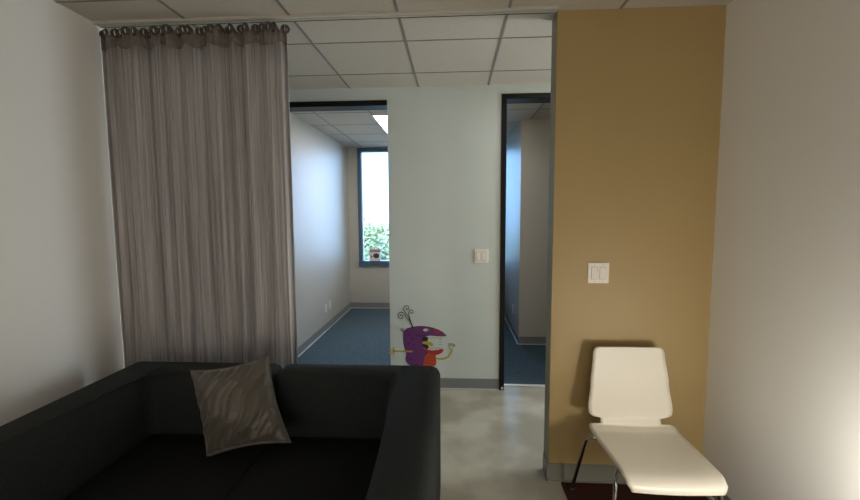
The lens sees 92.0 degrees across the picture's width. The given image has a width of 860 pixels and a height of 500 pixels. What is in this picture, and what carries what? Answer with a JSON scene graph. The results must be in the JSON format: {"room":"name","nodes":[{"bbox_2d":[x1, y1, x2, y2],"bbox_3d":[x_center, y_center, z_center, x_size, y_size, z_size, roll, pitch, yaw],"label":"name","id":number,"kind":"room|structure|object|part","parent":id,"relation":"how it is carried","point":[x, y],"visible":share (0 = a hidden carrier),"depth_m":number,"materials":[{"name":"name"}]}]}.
{"room":"waiting room","nodes":[
{"label":"waiting room","id":0,"kind":"room"},
{"bbox_2d":[0,0,124,425],"bbox_3d":[-2.110,0.257,0.063,0.120,2.700,5.040,0,5,3],"label":"wall","id":1,"kind":"structure","parent":0,"point":[61,328],"depth_m":2.12,"materials":[{"name":"white paint"}]},
{"bbox_2d":[280,112,350,355],"bbox_3d":[-1.508,-0.215,5.462,0.120,2.700,3.070,0,5,3],"label":"wall","id":2,"kind":"structure","parent":0,"point":[319,162],"depth_m":5.40,"materials":[{"name":"beige paint"}]},
{"bbox_2d":[291,303,350,362],"bbox_3d":[-1.433,1.077,5.571,0.018,0.098,3.070,0,5,3],"label":"baseboard","id":3,"kind":"structure","parent":2,"relation":"attached to","point":[301,349],"depth_m":5.51,"materials":[{"name":"grey plastic"}]},
{"bbox_2d":[127,83,550,378],"bbox_3d":[0.217,-0.077,3.761,6.400,2.700,0.140,0,5,3],"label":"wall","id":4,"kind":"structure","parent":0,"point":[444,142],"depth_m":3.67,"materials":[{"name":"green paint"}]},
{"bbox_2d":[266,100,386,258],"bbox_3d":[-0.922,-0.022,3.832,1.118,2.590,0.164,0,5,3],"label":"door frame","id":5,"kind":"structure","parent":4,"relation":"in","point":[362,104],"depth_m":3.65,"materials":[{"name":"black paint"}]},
{"bbox_2d":[389,305,454,365],"bbox_3d":[-0.075,0.787,3.781,0.604,0.574,0.003,0,5,3],"label":"wall decal","id":6,"kind":"object","parent":4,"relation":"attached to","point":[415,340],"visible":0.98,"depth_m":3.79,"materials":[{"name":"purple plastic"}]},
{"bbox_3d":[-0.266,0.927,3.805,0.219,0.086,0.002,0,5,3],"label":"arm","id":7,"kind":"part","parent":6,"relation":"part of","materials":[{"name":"yellow plastic"}]},
{"bbox_3d":[0.130,0.950,3.784,0.153,0.108,0.002,0,5,3],"label":"arm","id":8,"kind":"part","parent":6,"relation":"part of","materials":[{"name":"yellow plastic"}]},
{"bbox_2d":[440,378,498,389],"bbox_3d":[0.132,1.224,3.801,0.989,0.102,0.016,0,5,3],"label":"baseboard","id":9,"kind":"structure","parent":4,"relation":"attached to","point":[445,383],"depth_m":3.79,"materials":[{"name":"grey plastic"}]},
{"bbox_2d":[474,249,487,262],"bbox_3d":[0.455,0.054,3.682,0.122,0.122,0.013,0,5,3],"label":"light switch","id":10,"kind":"object","parent":4,"relation":"attached to","point":[480,255],"visible":1,"depth_m":3.68,"materials":[{"name":"white plastic"}]},
{"bbox_2d":[504,384,544,386],"bbox_3d":[1.109,1.260,3.857,0.861,0.010,0.030,0,5,3],"label":"trim","id":11,"kind":"structure","parent":4,"relation":"attached to","point":[539,385],"depth_m":3.86,"materials":[{"name":"silver metal"}]},
{"bbox_2d":[499,93,550,389],"bbox_3d":[1.100,-0.037,3.708,0.951,2.622,0.176,0,5,3],"label":"door frame","id":12,"kind":"structure","parent":4,"relation":"in","point":[511,98],"depth_m":3.63,"materials":[{"name":"black paint"}]},
{"bbox_2d":[347,147,389,302],"bbox_3d":[0.822,-0.357,6.960,4.600,2.700,0.200,0,5,3],"label":"wall","id":13,"kind":"structure","parent":0,"point":[368,283],"depth_m":7.03,"materials":[{"name":"beige paint"}]},
{"bbox_2d":[351,302,389,308],"bbox_3d":[-0.531,0.945,7.041,1.650,0.098,0.018,0,5,3],"label":"baseboard","id":14,"kind":"structure","parent":13,"relation":"attached to","point":[353,304],"depth_m":7.08,"materials":[{"name":"grey plastic"}]},
{"bbox_2d":[357,148,388,264],"bbox_3d":[-0.611,-0.717,6.935,1.178,1.945,0.150,0,5,3],"label":"window","id":15,"kind":"structure","parent":13,"relation":"in","point":[360,151],"depth_m":6.94,"materials":[{"name":"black metal"}]},
{"bbox_3d":[-0.606,0.215,7.016,1.178,0.075,0.150,0,5,3],"label":"sill","id":16,"kind":"part","parent":15,"relation":"part of","materials":[{"name":"blue metal"}]},
{"bbox_2d":[370,249,380,260],"bbox_3d":[-0.926,0.083,6.997,0.174,0.195,0.062,0,5,3],"label":"picture card","id":17,"kind":"object","parent":15,"relation":"on","point":[375,255],"visible":1,"depth_m":6.97,"materials":[{"name":"white"}]},
{"bbox_2d":[53,0,732,147],"bbox_3d":[0.117,-1.340,2.038,6.400,0.124,9.900,0,5,3],"label":"ceiling","id":18,"kind":"structure","parent":0,"point":[489,49],"depth_m":2.66,"materials":[{"name":"tile"}]},
{"bbox_2d":[93,5,558,27],"bbox_3d":[-0.613,-1.293,2.305,2.601,0.016,0.052,0,5,3],"label":"track","id":19,"kind":"object","parent":18,"relation":"attached to","point":[529,9],"visible":1,"depth_m":2.29,"materials":[{"name":"beige metal"}]},
{"bbox_2d":[99,20,297,368],"bbox_3d":[-1.340,0.045,2.457,1.114,2.670,0.091,0,5,3],"label":"curtain","id":20,"kind":"object","parent":19,"relation":"hanging from","point":[237,310],"visible":0.8,"depth_m":2.42,"materials":[{"name":"beige fabric"}]},
{"bbox_2d":[371,114,386,133],"bbox_3d":[-0.311,-1.546,5.182,0.606,0.012,1.214,0,5,3],"label":"recessed light","id":21,"kind":"object","parent":18,"relation":"in","point":[381,119],"visible":0.24,"depth_m":4.84,"materials":[{"name":"white plastic"}]},
{"bbox_2d":[374,116,386,131],"bbox_3d":[-0.311,-1.546,5.182,0.570,0.006,1.178,0,5,3],"label":"diffuser","id":22,"kind":"object","parent":21,"relation":"attached to","point":[381,120],"depth_m":4.90,"materials":[{"name":"white plastic"}]},
{"bbox_2d":[298,308,710,499],"bbox_3d":[0.138,1.447,2.380,6.400,0.104,9.700,0,5,3],"label":"floor","id":23,"kind":"structure","parent":0,"point":[492,441],"depth_m":3.25,"materials":[{"name":"concrete"}]},
{"bbox_2d":[0,361,440,499],"bbox_3d":[-0.824,1.056,1.773,1.706,0.797,1.110,0,5,3],"label":"sofa","id":24,"kind":"object","parent":23,"relation":"on","point":[355,432],"visible":0.9,"depth_m":1.86,"materials":[{"name":"black fabric"}]},
{"bbox_3d":[-1.574,0.991,1.816,0.204,0.667,1.100,0,5,3],"label":"armrest","id":25,"kind":"part","parent":24,"relation":"part of","materials":[{"name":"black fabric"}]},
{"bbox_2d":[63,434,270,499],"bbox_3d":[-1.159,1.076,1.705,0.657,0.174,0.933,0,5,3],"label":"seat cushion","id":26,"kind":"object","parent":24,"relation":"on","point":[151,466],"depth_m":1.83,"materials":[{"name":"black fabric"}]},
{"bbox_3d":[-1.132,0.967,2.071,0.649,0.667,0.538,0,5,3],"label":"backrest","id":27,"kind":"part","parent":24,"relation":"part of","materials":[{"name":"black fabric"}]},
{"bbox_2d":[190,356,290,456],"bbox_3d":[-0.927,0.751,2.000,0.584,0.436,0.216,0,5,6],"label":"throw pillow","id":28,"kind":"object","parent":24,"relation":"on","point":[238,405],"visible":1,"depth_m":1.94,"materials":[{"name":"grey fabric"}]},
{"bbox_2d":[226,438,380,499],"bbox_3d":[-0.499,1.075,1.667,0.657,0.174,0.933,0,5,3],"label":"seat cushion","id":29,"kind":"object","parent":24,"relation":"on","point":[302,468],"depth_m":1.83,"materials":[{"name":"black fabric"}]},
{"bbox_3d":[-0.484,0.967,2.033,0.649,0.667,0.538,0,5,3],"label":"backrest","id":30,"kind":"part","parent":24,"relation":"part of","materials":[{"name":"black fabric"}]},
{"bbox_3d":[-0.074,0.991,1.730,0.204,0.667,1.100,0,5,3],"label":"armrest","id":31,"kind":"part","parent":24,"relation":"part of","materials":[{"name":"black fabric"}]},
{"bbox_2d":[561,482,708,499],"bbox_3d":[1.117,1.465,1.511,0.784,0.008,1.880,0,5,3],"label":"rug","id":32,"kind":"object","parent":23,"relation":"on","point":[582,491],"visible":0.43,"depth_m":2.36,"materials":[{"name":"red carpet"}]},
{"bbox_2d":[570,347,727,499],"bbox_3d":[1.087,0.985,2.075,0.591,0.851,0.584,0,5,3],"label":"chair","id":33,"kind":"object","parent":32,"relation":"on","point":[629,392],"visible":1,"depth_m":2.24,"materials":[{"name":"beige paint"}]},
{"bbox_3d":[0.849,1.189,2.300,0.048,0.402,0.200,-3,6,-26],"label":"leg","id":34,"kind":"part","parent":33,"relation":"part of","materials":[{"name":"silver metal"}]},
{"bbox_3d":[0.849,1.223,1.904,0.032,0.401,0.140,3,6,32],"label":"leg","id":35,"kind":"part","parent":33,"relation":"part of","materials":[{"name":"silver metal"}]},
{"bbox_2d":[505,119,549,336],"bbox_3d":[2.035,-0.268,5.852,1.810,2.700,1.880,0,5,3],"label":"wall","id":36,"kind":"structure","parent":0,"point":[528,145],"depth_m":5.00,"materials":[{"name":"beige paint"}]},
{"bbox_2d":[505,312,517,343],"bbox_3d":[1.129,1.025,6.017,0.018,0.098,1.880,0,5,3],"label":"baseboard","id":37,"kind":"structure","parent":36,"relation":"attached to","point":[514,333],"depth_m":5.63,"materials":[{"name":"grey plastic"}]},
{"bbox_2d":[517,336,545,344],"bbox_3d":[1.978,1.107,5.021,1.828,0.098,0.018,0,5,3],"label":"baseboard","id":38,"kind":"structure","parent":36,"relation":"attached to","point":[522,340],"depth_m":5.07,"materials":[{"name":"grey plastic"}]},
{"bbox_2d":[548,5,726,464],"bbox_3d":[2.022,0.035,2.360,2.635,2.700,0.120,0,5,3],"label":"wall","id":39,"kind":"structure","parent":0,"point":[639,90],"depth_m":2.32,"materials":[{"name":"beige paint"}]},
{"bbox_2d":[544,11,557,461],"bbox_3d":[0.705,-0.014,2.434,0.003,2.600,0.116,0,5,3],"label":"trim","id":40,"kind":"structure","parent":39,"relation":"attached to","point":[554,21],"depth_m":2.42,"materials":[{"name":"grey paint"}]},
{"bbox_2d":[543,452,625,483],"bbox_3d":[1.150,1.325,2.515,0.893,0.112,0.134,0,5,3],"label":"baseboard","id":41,"kind":"structure","parent":39,"relation":"attached to","point":[554,472],"depth_m":2.47,"materials":[{"name":"grey plastic"}]},
{"bbox_2d":[588,263,608,282],"bbox_3d":[0.960,0.131,2.363,0.118,0.118,0.013,0,5,3],"label":"light switch","id":42,"kind":"object","parent":39,"relation":"attached to","point":[597,272],"visible":1,"depth_m":2.36,"materials":[{"name":"white plastic"}]},
{"bbox_2d":[702,0,859,499],"bbox_3d":[1.503,0.257,-0.165,0.120,2.700,5.000,0,5,3],"label":"wall","id":43,"kind":"structure","parent":0,"point":[782,417],"depth_m":1.81,"materials":[{"name":"white paint"}]},
{"bbox_2d":[709,495,730,499],"bbox_3d":[1.440,1.550,-0.059,0.018,0.098,4.980,0,5,3],"label":"baseboard","id":44,"kind":"structure","parent":43,"relation":"attached to","point":[725,497],"depth_m":2.28,"materials":[{"name":"grey plastic"}]},
{"label":"outside","id":45,"kind":"structure","parent":0,"visible":0},
{"bbox_3d":[3.684,2.162,63.922,120.000,0.200,112.800,0,5,3],"label":"ground","id":46,"kind":"structure","parent":45,"visible":0},
{"bbox_2d":[364,216,388,259],"bbox_3d":[-4.221,1.327,27.516,5.103,7.851,5.143,0,5,3],"label":"tree","id":47,"kind":"object","parent":46,"relation":"on","point":[367,230],"visible":0.19,"depth_m":26.70,"materials":[{"name":"green plant"}]},
{"bbox_2d":[364,230,388,259],"bbox_3d":[-2.114,2.215,23.620,4.570,6.735,4.217,0,5,3],"label":"tree","id":48,"kind":"object","parent":46,"relation":"on","point":[384,253],"visible":0.12,"depth_m":23.46,"materials":[{"name":"green plant"}]}
]}

